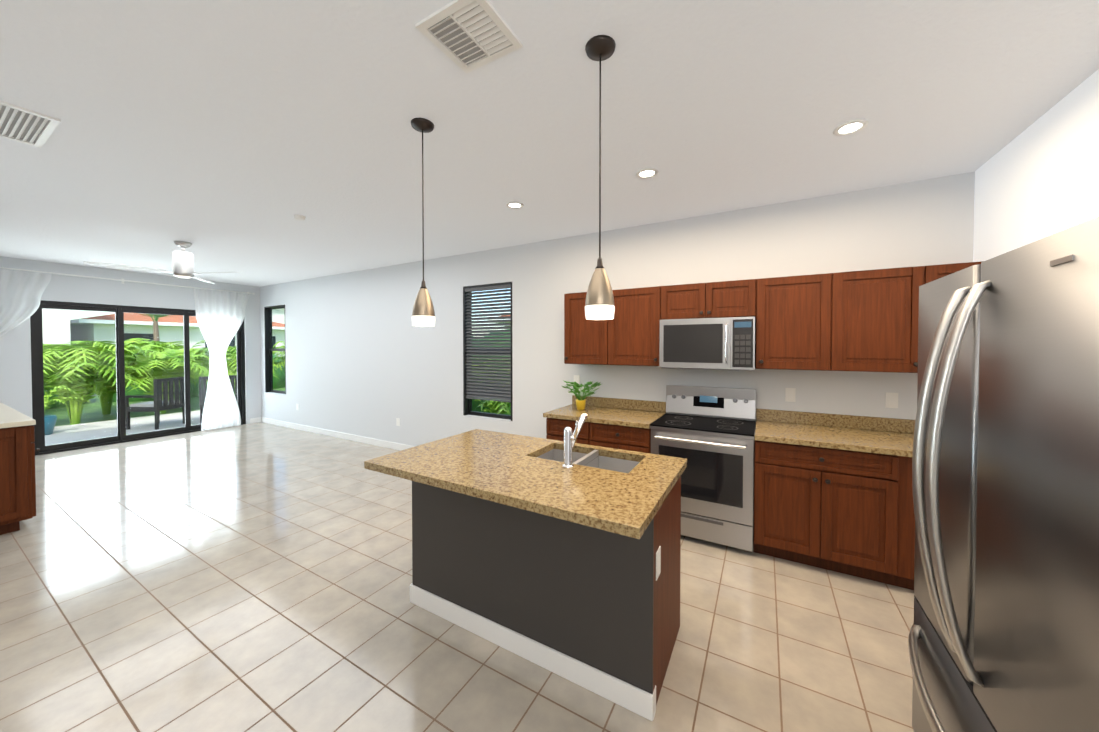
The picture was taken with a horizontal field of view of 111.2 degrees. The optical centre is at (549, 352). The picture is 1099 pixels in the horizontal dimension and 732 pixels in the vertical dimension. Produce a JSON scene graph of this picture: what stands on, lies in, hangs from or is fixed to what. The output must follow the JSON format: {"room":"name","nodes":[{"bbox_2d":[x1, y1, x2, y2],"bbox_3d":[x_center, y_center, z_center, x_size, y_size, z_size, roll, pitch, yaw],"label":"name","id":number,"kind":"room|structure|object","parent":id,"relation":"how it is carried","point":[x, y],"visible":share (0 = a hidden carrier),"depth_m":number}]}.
{"room":"kitchen","nodes":[
{"label":"kitchen","id":0,"kind":"room"},
{"bbox_2d":[0,256,260,423],"bbox_3d":[-7.338,0.083,5.431,0.140,2.780,5.390,1,1,30],"label":"wall","id":1,"kind":"structure","parent":0,"point":[15,373],"depth_m":5.91},
{"bbox_2d":[0,267,254,294],"bbox_3d":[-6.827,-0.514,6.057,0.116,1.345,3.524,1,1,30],"label":"curtain rod","id":2,"kind":"object","parent":1,"relation":"attached to","point":[122,280],"visible":1,"depth_m":5.97},
{"bbox_2d":[0,269,51,336],"bbox_3d":[-7.401,0.175,4.991,0.079,2.580,1.000,1,1,30],"label":"curtain","id":3,"kind":"object","parent":2,"relation":"hanging from","point":[21,292],"visible":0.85,"depth_m":5.17},
{"bbox_2d":[193,288,248,430],"bbox_3d":[-6.181,0.141,7.127,0.080,2.580,0.840,1,1,30],"label":"curtain","id":4,"kind":"object","parent":2,"relation":"hanging from","point":[220,315],"visible":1,"depth_m":7.07},
{"bbox_2d":[30,300,245,455],"bbox_3d":[-6.758,0.347,6.452,0.120,2.220,2.530,1,1,30],"label":"door","id":5,"kind":"structure","parent":1,"relation":"in","point":[37,352],"depth_m":6.07},
{"bbox_2d":[0,422,913,731],"bbox_3d":[-2.787,1.544,2.936,10.542,0.060,5.530,1,1,30],"label":"floor","id":6,"kind":"structure","parent":0,"point":[248,578],"depth_m":2.11},
{"bbox_2d":[0,403,39,534],"bbox_3d":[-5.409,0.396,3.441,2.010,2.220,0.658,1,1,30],"label":"kitchen cabinet","id":7,"kind":"object","parent":6,"relation":"on","point":[17,475],"visible":1,"depth_m":3.15},
{"bbox_2d":[364,413,686,720],"bbox_3d":[-0.112,0.936,2.077,1.514,1.188,0.948,1,1,30],"label":"kitchen island","id":8,"kind":"object","parent":6,"relation":"on","point":[560,558],"visible":1,"depth_m":1.83},
{"bbox_2d":[543,395,665,453],"bbox_3d":[0.543,0.995,3.663,1.027,1.015,0.668,1,1,30],"label":"base cabinet","id":9,"kind":"object","parent":6,"relation":"on","point":[618,423],"visible":0.38,"depth_m":3.46},
{"bbox_2d":[562,381,600,409],"bbox_3d":[0.324,0.433,3.807,0.410,0.299,0.454,1,1,30],"label":"plant","id":10,"kind":"object","parent":9,"relation":"on","point":[580,402],"visible":1,"depth_m":3.79},
{"bbox_2d":[650,385,755,551],"bbox_3d":[1.312,0.917,3.199,0.760,1.185,0.704,1,1,30],"label":"range","id":11,"kind":"object","parent":6,"relation":"on","point":[708,433],"visible":0.94,"depth_m":2.95},
{"bbox_2d":[754,424,901,586],"bbox_3d":[2.007,1.078,2.845,0.796,0.875,0.640,1,1,30],"label":"base cabinet","id":12,"kind":"object","parent":6,"relation":"on","point":[833,492],"depth_m":2.56},
{"bbox_2d":[878,432,914,589],"bbox_3d":[2.580,1.083,2.518,0.525,0.875,0.640,1,1,30],"label":"base cabinet","id":13,"kind":"object","parent":6,"relation":"on","point":[904,444],"depth_m":2.36},
{"bbox_2d":[908,217,1098,731],"bbox_3d":[1.434,0.653,0.845,0.865,1.790,1.060,1,1,30],"label":"fridge","id":14,"kind":"object","parent":6,"relation":"on","point":[1003,636],"visible":1,"depth_m":0.89},
{"bbox_2d":[0,0,1098,286],"bbox_3d":[-2.787,-1.315,2.890,10.542,0.100,5.530,1,1,30],"label":"ceiling","id":15,"kind":"structure","parent":0,"point":[228,134],"depth_m":1.99},
{"bbox_2d":[0,100,60,147],"bbox_3d":[-2.917,-1.246,2.061,0.540,0.012,0.220,1,1,30],"label":"ceiling vent","id":16,"kind":"object","parent":15,"relation":"in","point":[26,126],"visible":0.98,"depth_m":2.06},
{"bbox_2d":[83,241,239,283],"bbox_3d":[-4.331,-1.082,4.291,1.304,0.412,1.221,1,1,30],"label":"ceiling fan","id":17,"kind":"object","parent":15,"relation":"hanging from","point":[183,262],"visible":1,"depth_m":4.35},
{"bbox_2d":[294,215,305,220],"bbox_3d":[-2.343,-1.260,3.529,0.094,0.030,0.093,1,1,30],"label":"smoke detector","id":18,"kind":"object","parent":15,"relation":"attached to","point":[300,217],"visible":1,"depth_m":3.50},
{"bbox_2d":[411,118,434,325],"bbox_3d":[-0.697,-0.699,2.075,0.124,1.104,0.124,1,1,30],"label":"pendant light","id":19,"kind":"object","parent":15,"relation":"hanging from","point":[423,313],"visible":0.98,"depth_m":2.05},
{"bbox_2d":[415,0,522,73],"bbox_3d":[-0.307,-1.236,1.469,0.300,0.012,0.280,1,1,30],"label":"ceiling vent","id":20,"kind":"object","parent":15,"relation":"in","point":[466,36],"visible":1,"depth_m":1.46},
{"bbox_2d":[506,201,523,208],"bbox_3d":[-0.299,-1.266,3.237,0.156,0.009,0.156,1,1,30],"label":"recessed light","id":21,"kind":"object","parent":15,"relation":"in","point":[515,205],"visible":0.98,"depth_m":3.23},
{"bbox_2d":[585,35,615,319],"bbox_3d":[0.207,-0.690,1.541,0.124,1.104,0.124,1,1,30],"label":"pendant light","id":22,"kind":"object","parent":15,"relation":"hanging from","point":[599,303],"visible":1,"depth_m":1.51},
{"bbox_2d":[636,168,658,178],"bbox_3d":[0.685,-1.256,2.641,0.156,0.009,0.156,1,1,30],"label":"recessed light","id":23,"kind":"object","parent":15,"relation":"in","point":[645,173],"visible":0.98,"depth_m":2.63},
{"bbox_2d":[833,119,868,135],"bbox_3d":[1.671,-1.247,2.089,0.156,0.009,0.156,1,1,30],"label":"recessed light","id":24,"kind":"object","parent":15,"relation":"in","point":[850,127],"visible":1,"depth_m":2.09},
{"bbox_2d":[260,172,974,445],"bbox_3d":[-1.451,0.086,5.253,10.542,2.780,0.140,1,1,30],"label":"wall","id":25,"kind":"structure","parent":0,"point":[365,357],"depth_m":4.27},
{"bbox_2d":[264,305,285,393],"bbox_3d":[-5.407,-0.041,7.500,0.820,1.760,0.119,1,1,30],"label":"window","id":26,"kind":"structure","parent":25,"relation":"in","point":[269,354],"depth_m":7.66},
{"bbox_2d":[260,417,414,450],"bbox_3d":[-2.842,1.414,5.978,7.151,0.100,0.016,1,1,30],"label":"baseboard","id":27,"kind":"structure","parent":25,"relation":"attached to","point":[381,443],"depth_m":6.37},
{"bbox_2d":[396,418,399,425],"bbox_3d":[-2.279,1.050,5.656,0.072,0.116,0.008,1,1,30],"label":"electrical outlet","id":28,"kind":"object","parent":25,"relation":"attached to","point":[397,421],"visible":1,"depth_m":5.65},
{"bbox_2d":[463,282,512,420],"bbox_3d":[-0.770,-0.002,4.852,0.800,1.730,0.119,1,1,30],"label":"window","id":29,"kind":"structure","parent":25,"relation":"in","point":[476,350],"depth_m":4.83},
{"bbox_2d":[574,375,579,384],"bbox_3d":[0.300,0.314,4.171,0.072,0.116,0.008,1,1,30],"label":"electrical outlet","id":30,"kind":"object","parent":25,"relation":"attached to","point":[577,378],"visible":0.77,"depth_m":4.16},
{"bbox_2d":[564,292,607,364],"bbox_3d":[0.439,-0.242,3.885,0.474,0.722,0.347,1,1,30],"label":"upper cabinet","id":31,"kind":"object","parent":25,"relation":"attached to","point":[585,340],"depth_m":3.75},
{"bbox_2d":[608,286,659,365],"bbox_3d":[0.862,-0.238,3.644,0.500,0.722,0.347,1,1,30],"label":"upper cabinet","id":32,"kind":"object","parent":25,"relation":"attached to","point":[634,329],"depth_m":3.49},
{"bbox_2d":[660,279,759,319],"bbox_3d":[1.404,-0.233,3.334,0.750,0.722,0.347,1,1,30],"label":"upper cabinet","id":33,"kind":"object","parent":25,"relation":"attached to","point":[737,298],"depth_m":3.16},
{"bbox_2d":[659,317,755,370],"bbox_3d":[1.380,-0.073,3.292,0.740,0.430,0.447,1,1,30],"label":"microwave","id":34,"kind":"object","parent":33,"relation":"attached to","point":[729,343],"visible":1,"depth_m":3.12},
{"bbox_2d":[785,388,795,401],"bbox_3d":[2.037,0.360,3.180,0.072,0.116,0.008,1,1,30],"label":"electrical outlet","id":35,"kind":"object","parent":25,"relation":"attached to","point":[790,393],"visible":1,"depth_m":3.18},
{"bbox_2d":[756,273,835,370],"bbox_3d":[1.941,-0.228,3.028,0.485,0.722,0.347,1,1,30],"label":"upper cabinet","id":36,"kind":"object","parent":25,"relation":"attached to","point":[796,319],"depth_m":2.86},
{"bbox_2d":[832,266,927,372],"bbox_3d":[2.369,-0.224,2.783,0.501,0.722,0.347,1,1,30],"label":"upper cabinet","id":37,"kind":"object","parent":25,"relation":"attached to","point":[864,321],"depth_m":2.63},
{"bbox_2d":[885,392,897,407],"bbox_3d":[2.602,0.365,2.858,0.072,0.116,0.008,1,1,30],"label":"electrical outlet","id":38,"kind":"object","parent":25,"relation":"attached to","point":[891,400],"visible":1,"depth_m":2.86},
{"bbox_2d":[928,261,982,282],"bbox_3d":[2.733,-0.221,2.575,0.338,0.722,0.347,1,1,30],"label":"upper cabinet","id":39,"kind":"object","parent":25,"relation":"attached to","point":[935,272],"depth_m":2.46},
{"bbox_2d":[973,69,1098,261],"bbox_3d":[1.694,0.168,0.274,0.140,2.780,5.390,1,1,30],"label":"wall","id":40,"kind":"structure","parent":0,"point":[1038,179],"depth_m":1.98},
{"label":"outside","id":41,"kind":"structure","parent":0,"visible":0},
{"bbox_2d":[45,388,284,426],"bbox_3d":[-20.973,1.359,23.542,180.000,0.235,200.000,1,1,30],"label":"ground","id":42,"kind":"structure","parent":41,"point":[60,421],"depth_m":9.22},
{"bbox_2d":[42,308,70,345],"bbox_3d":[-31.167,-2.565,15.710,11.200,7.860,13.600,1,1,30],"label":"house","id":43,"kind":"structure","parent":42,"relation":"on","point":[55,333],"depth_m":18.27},
{"bbox_2d":[45,410,200,444],"bbox_3d":[-8.236,1.487,6.940,2.888,0.052,5.000,1,1,30],"label":"patio","id":44,"kind":"structure","parent":42,"relation":"on","point":[176,421],"depth_m":7.27},
{"bbox_2d":[44,385,87,434],"bbox_3d":[-8.971,1.028,6.632,0.973,0.874,1.099,1,1,30],"label":"planter","id":45,"kind":"object","parent":44,"relation":"on","point":[48,427],"depth_m":6.71},
{"bbox_2d":[125,377,184,429],"bbox_3d":[-7.686,0.977,7.369,0.610,0.950,0.600,0,1,0],"label":"outdoor chair","id":46,"kind":"object","parent":44,"relation":"on","point":[160,404],"depth_m":7.17},
{"bbox_2d":[199,375,236,422],"bbox_3d":[-7.068,0.966,8.048,0.600,0.950,0.610,-1,1,-40],"label":"outdoor chair","id":47,"kind":"object","parent":44,"relation":"on","point":[202,384],"depth_m":7.67},
{"bbox_2d":[43,338,284,424],"bbox_3d":[-10.107,0.837,12.369,7.344,2.557,15.544,1,1,30],"label":"tree","id":48,"kind":"object","parent":42,"relation":"on","point":[82,368],"depth_m":8.48},
{"bbox_2d":[70,313,284,356],"bbox_3d":[-26.804,-1.107,27.408,11.200,4.560,11.200,1,1,30],"label":"house","id":49,"kind":"structure","parent":42,"relation":"on","point":[167,328],"depth_m":22.44},
{"bbox_2d":[136,309,275,342],"bbox_3d":[-17.577,-0.803,19.328,6.113,4.238,7.789,1,1,30],"label":"tree","id":50,"kind":"object","parent":42,"relation":"on","point":[155,322],"depth_m":16.89},
{"bbox_2d":[272,308,284,323],"bbox_3d":[-36.730,-3.100,42.259,11.200,8.060,12.200,1,1,30],"label":"house","id":51,"kind":"structure","parent":42,"relation":"on","point":[281,315],"depth_m":42.66},
{"bbox_2d":[284,329,510,414],"bbox_3d":[-1.788,0.804,9.677,14.716,3.060,5.401,1,1,36],"label":"tree","id":52,"kind":"object","parent":42,"relation":"on","point":[498,404],"depth_m":7.12},
{"bbox_2d":[492,315,510,329],"bbox_3d":[4.454,-1.062,21.648,11.200,4.660,11.200,1,1,30],"label":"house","id":53,"kind":"structure","parent":42,"relation":"on","point":[503,319],"depth_m":19.47}
]}

